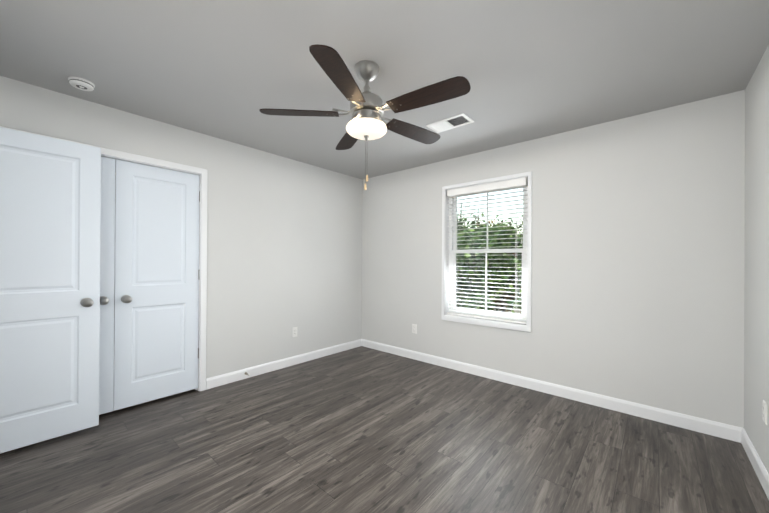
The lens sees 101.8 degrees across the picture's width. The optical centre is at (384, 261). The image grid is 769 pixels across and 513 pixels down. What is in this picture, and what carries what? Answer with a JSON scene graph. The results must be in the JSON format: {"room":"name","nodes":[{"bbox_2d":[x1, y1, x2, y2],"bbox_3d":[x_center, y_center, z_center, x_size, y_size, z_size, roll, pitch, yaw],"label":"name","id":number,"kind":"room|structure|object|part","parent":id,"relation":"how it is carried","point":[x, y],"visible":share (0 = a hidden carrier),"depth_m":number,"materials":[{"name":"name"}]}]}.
{"room":"empty bedroom","nodes":[
{"label":"empty bedroom","id":0,"kind":"room"},
{"bbox_2d":[0,76,362,378],"bbox_3d":[-1.569,0.011,3.252,0.120,2.440,3.933,0,0,41],"label":"wall","id":1,"kind":"structure","parent":0,"point":[284,246],"depth_m":3.37,"materials":[{"name":"paint"}]},
{"bbox_2d":[0,127,100,452],"bbox_3d":[-2.389,0.182,1.973,0.183,2.032,0.880,0,0,41],"label":"entry door","id":2,"kind":"structure","parent":1,"relation":"in","point":[50,199],"depth_m":2.10,"materials":[{"name":"paint"}]},
{"bbox_3d":[-2.136,0.295,2.266,0.183,0.066,0.104,0,0,41],"label":"knob","id":3,"kind":"part","parent":2,"relation":"part of","materials":[{"name":"silver metal"}]},
{"bbox_2d":[0,126,207,390],"bbox_3d":[-2.194,0.195,2.531,0.120,2.061,1.253,0,0,41],"label":"door frame","id":4,"kind":"structure","parent":1,"relation":"attached to","point":[198,388],"depth_m":2.96,"materials":[{"name":"paint"}]},
{"bbox_2d":[99,157,114,414],"bbox_3d":[-2.342,0.189,2.256,0.109,2.012,0.607,0,0,41],"label":"closet door","id":5,"kind":"structure","parent":1,"relation":"in","point":[106,337],"depth_m":2.46,"materials":[{"name":"paint"}]},
{"bbox_3d":[-2.177,0.308,2.421,0.074,0.066,0.066,0,0,41],"label":"knob","id":6,"kind":"part","parent":5,"relation":"part of","materials":[{"name":"silver metal"}]},
{"bbox_2d":[113,159,198,410],"bbox_3d":[-1.943,0.192,2.717,0.109,2.012,0.607,0,0,41],"label":"closet door","id":7,"kind":"structure","parent":1,"relation":"in","point":[156,293],"depth_m":2.70,"materials":[{"name":"paint"}]},
{"bbox_3d":[-2.083,0.309,2.529,0.074,0.066,0.066,0,0,41],"label":"knob","id":8,"kind":"part","parent":7,"relation":"part of","materials":[{"name":"silver metal"}]},
{"bbox_2d":[206,339,361,389],"bbox_3d":[-1.020,1.184,3.791,0.014,0.102,2.106,0,0,41],"label":"baseboard","id":9,"kind":"structure","parent":1,"relation":"attached to","point":[222,379],"depth_m":3.54,"materials":[{"name":"paint"}]},
{"bbox_2d":[292,327,296,336],"bbox_3d":[-1.070,0.847,3.735,0.008,0.115,0.070,0,0,41],"label":"electrical outlet","id":10,"kind":"object","parent":1,"relation":"attached to","point":[294,331],"visible":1,"depth_m":3.73,"materials":[{"name":"white plastic"}]},
{"bbox_2d":[0,346,768,512],"bbox_3d":[-0.872,1.307,1.701,4.713,0.150,5.353,0,0,41],"label":"floor","id":11,"kind":"structure","parent":0,"point":[361,429],"depth_m":1.99,"materials":[{"name":"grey wood"}]},
{"bbox_2d":[0,0,768,179],"bbox_3d":[-0.856,-1.288,1.706,4.713,0.160,5.353,0,0,41],"label":"ceiling","id":12,"kind":"structure","parent":0,"point":[226,70],"depth_m":1.87,"materials":[{"name":"paint"}]},
{"bbox_2d":[68,76,94,90],"bbox_3d":[-2.055,-1.196,2.122,0.132,0.037,0.132,0,0,41],"label":"smoke detector","id":13,"kind":"object","parent":12,"relation":"attached to","point":[81,83],"visible":1,"depth_m":2.10,"materials":[{"name":"white plastic"}]},
{"bbox_2d":[259,44,470,189],"bbox_3d":[-0.074,-0.823,1.945,1.228,0.760,1.234,0,0,41],"label":"ceiling fan","id":14,"kind":"object","parent":12,"relation":"hanging from","point":[366,113],"visible":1,"depth_m":1.85,"materials":[{"name":"brown wood"}]},
{"bbox_3d":[-0.111,-0.812,1.946,0.254,0.066,0.254,0,0,41],"label":"lamp shade","id":15,"kind":"part","parent":14,"relation":"part of","materials":[{"name":"white glass"}]},
{"bbox_2d":[426,113,473,132],"bbox_3d":[0.567,-1.192,2.713,0.360,0.011,0.200,0,0,41],"label":"ceiling vent","id":16,"kind":"object","parent":12,"relation":"in","point":[455,121],"visible":1,"depth_m":2.70,"materials":[{"name":"white plastic"}]},
{"bbox_2d":[362,90,744,427],"bbox_3d":[1.170,0.028,3.390,3.843,2.440,0.140,0,0,41],"label":"wall","id":17,"kind":"structure","parent":0,"point":[638,255],"depth_m":2.65,"materials":[{"name":"paint"}]},
{"bbox_2d":[412,324,416,333],"bbox_3d":[0.379,0.859,3.970,0.070,0.115,0.008,0,0,41],"label":"electrical outlet","id":18,"kind":"object","parent":17,"relation":"attached to","point":[414,328],"visible":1,"depth_m":3.96,"materials":[{"name":"white plastic"}]},
{"bbox_2d":[441,171,531,331],"bbox_3d":[1.105,-0.094,3.432,0.996,1.576,0.153,0,0,41],"label":"window unit","id":19,"kind":"structure","parent":17,"relation":"in","point":[453,195],"depth_m":3.41,"materials":[{"name":"white plastic"}]},
{"bbox_3d":[1.135,-0.099,3.468,0.768,1.331,0.031,0,0,41],"label":"glass","id":20,"kind":"part","parent":19,"relation":"part of","materials":[{"name":"clear glass"}]},
{"bbox_2d":[362,339,742,442],"bbox_3d":[1.067,1.196,3.369,3.723,0.102,0.014,0,0,41],"label":"baseboard","id":21,"kind":"structure","parent":17,"relation":"attached to","point":[713,428],"depth_m":2.76,"materials":[{"name":"paint"}]},
{"bbox_2d":[744,45,768,473],"bbox_3d":[0.827,0.019,0.148,0.120,2.440,5.213,0,0,41],"label":"wall","id":22,"kind":"structure","parent":0,"point":[756,340],"depth_m":1.89,"materials":[{"name":"paint"}]},
{"bbox_2d":[741,428,768,499],"bbox_3d":[1.234,1.192,0.727,0.014,0.102,3.793,0,0,41],"label":"baseboard","id":23,"kind":"structure","parent":22,"relation":"attached to","point":[761,472],"depth_m":1.85,"materials":[{"name":"paint"}]},
{"bbox_2d":[762,400,766,424],"bbox_3d":[2.118,0.841,1.742,0.008,0.115,0.070,0,0,41],"label":"electrical outlet","id":24,"kind":"object","parent":22,"relation":"attached to","point":[764,410],"visible":0.98,"depth_m":1.73,"materials":[{"name":"white plastic"}]},
{"label":"outside","id":25,"kind":"structure","parent":0,"visible":0},
{"bbox_2d":[505,303,521,314],"bbox_3d":[37.706,4.717,48.591,120.000,0.300,116.047,0,0,41],"label":"ground","id":26,"kind":"structure","parent":25,"point":[518,311],"depth_m":27.08,"materials":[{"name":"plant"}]},
{"bbox_2d":[457,215,466,232],"bbox_3d":[3.723,0.933,17.223,4.558,6.748,4.400,0,0,41],"label":"tree","id":27,"kind":"object","parent":26,"relation":"on","point":[462,223],"depth_m":16.07,"materials":[{"name":"green plant"}]},
{"bbox_2d":[459,198,480,226],"bbox_3d":[5.735,-0.080,21.477,4.033,8.794,3.678,0,0,41],"label":"tree","id":28,"kind":"object","parent":26,"relation":"on","point":[462,211],"depth_m":21.88,"materials":[{"name":"green plant"}]},
{"bbox_2d":[456,226,484,294],"bbox_3d":[1.377,1.358,11.235,4.114,5.838,4.879,0,0,41],"label":"tree","id":29,"kind":"object","parent":26,"relation":"on","point":[463,262],"depth_m":10.43,"materials":[{"name":"green plant"}]},
{"bbox_2d":[456,216,493,302],"bbox_3d":[3.425,0.848,15.416,5.308,6.912,4.712,0,0,41],"label":"tree","id":30,"kind":"object","parent":26,"relation":"on","point":[460,279],"depth_m":14.20,"materials":[{"name":"green plant"}]},
{"bbox_2d":[455,225,513,311],"bbox_3d":[3.057,1.455,11.493,3.499,5.688,3.726,0,0,41],"label":"tree","id":31,"kind":"object","parent":26,"relation":"on","point":[493,273],"depth_m":10.69,"materials":[{"name":"green plant"}]},
{"bbox_2d":[455,213,517,310],"bbox_3d":[3.848,1.019,14.088,4.769,6.550,4.191,0,0,41],"label":"tree","id":32,"kind":"object","parent":26,"relation":"on","point":[496,234],"depth_m":13.47,"materials":[{"name":"green plant"}]},
{"bbox_2d":[466,216,514,296],"bbox_3d":[4.706,1.111,14.640,3.657,6.373,3.806,0,0,41],"label":"tree","id":33,"kind":"object","parent":26,"relation":"on","point":[504,236],"depth_m":14.36,"materials":[{"name":"green plant"}]},
{"bbox_2d":[469,216,518,299],"bbox_3d":[6.590,0.770,18.484,4.999,7.096,5.531,0,0,41],"label":"tree","id":34,"kind":"object","parent":26,"relation":"on","point":[490,224],"depth_m":18.79,"materials":[{"name":"green plant"}]},
{"bbox_2d":[481,241,521,312],"bbox_3d":[5.911,1.566,15.846,3.997,5.500,4.864,0,0,41],"label":"tree","id":35,"kind":"object","parent":26,"relation":"on","point":[494,309],"depth_m":15.94,"materials":[{"name":"green plant"}]},
{"bbox_2d":[482,217,522,311],"bbox_3d":[5.824,0.997,16.797,4.607,6.632,3.991,0,0,41],"label":"tree","id":36,"kind":"object","parent":26,"relation":"on","point":[518,244],"depth_m":15.68,"materials":[{"name":"green plant"}]},
{"bbox_2d":[495,210,522,304],"bbox_3d":[5.359,0.958,11.104,3.193,6.680,3.443,0,0,41],"label":"tree","id":37,"kind":"object","parent":26,"relation":"on","point":[512,298],"depth_m":11.05,"materials":[{"name":"green plant"}]},
{"bbox_2d":[495,215,522,312],"bbox_3d":[5.172,1.290,10.895,4.132,6.009,4.371,0,0,41],"label":"tree","id":38,"kind":"object","parent":26,"relation":"on","point":[519,273],"depth_m":10.58,"materials":[{"name":"green plant"}]}
]}

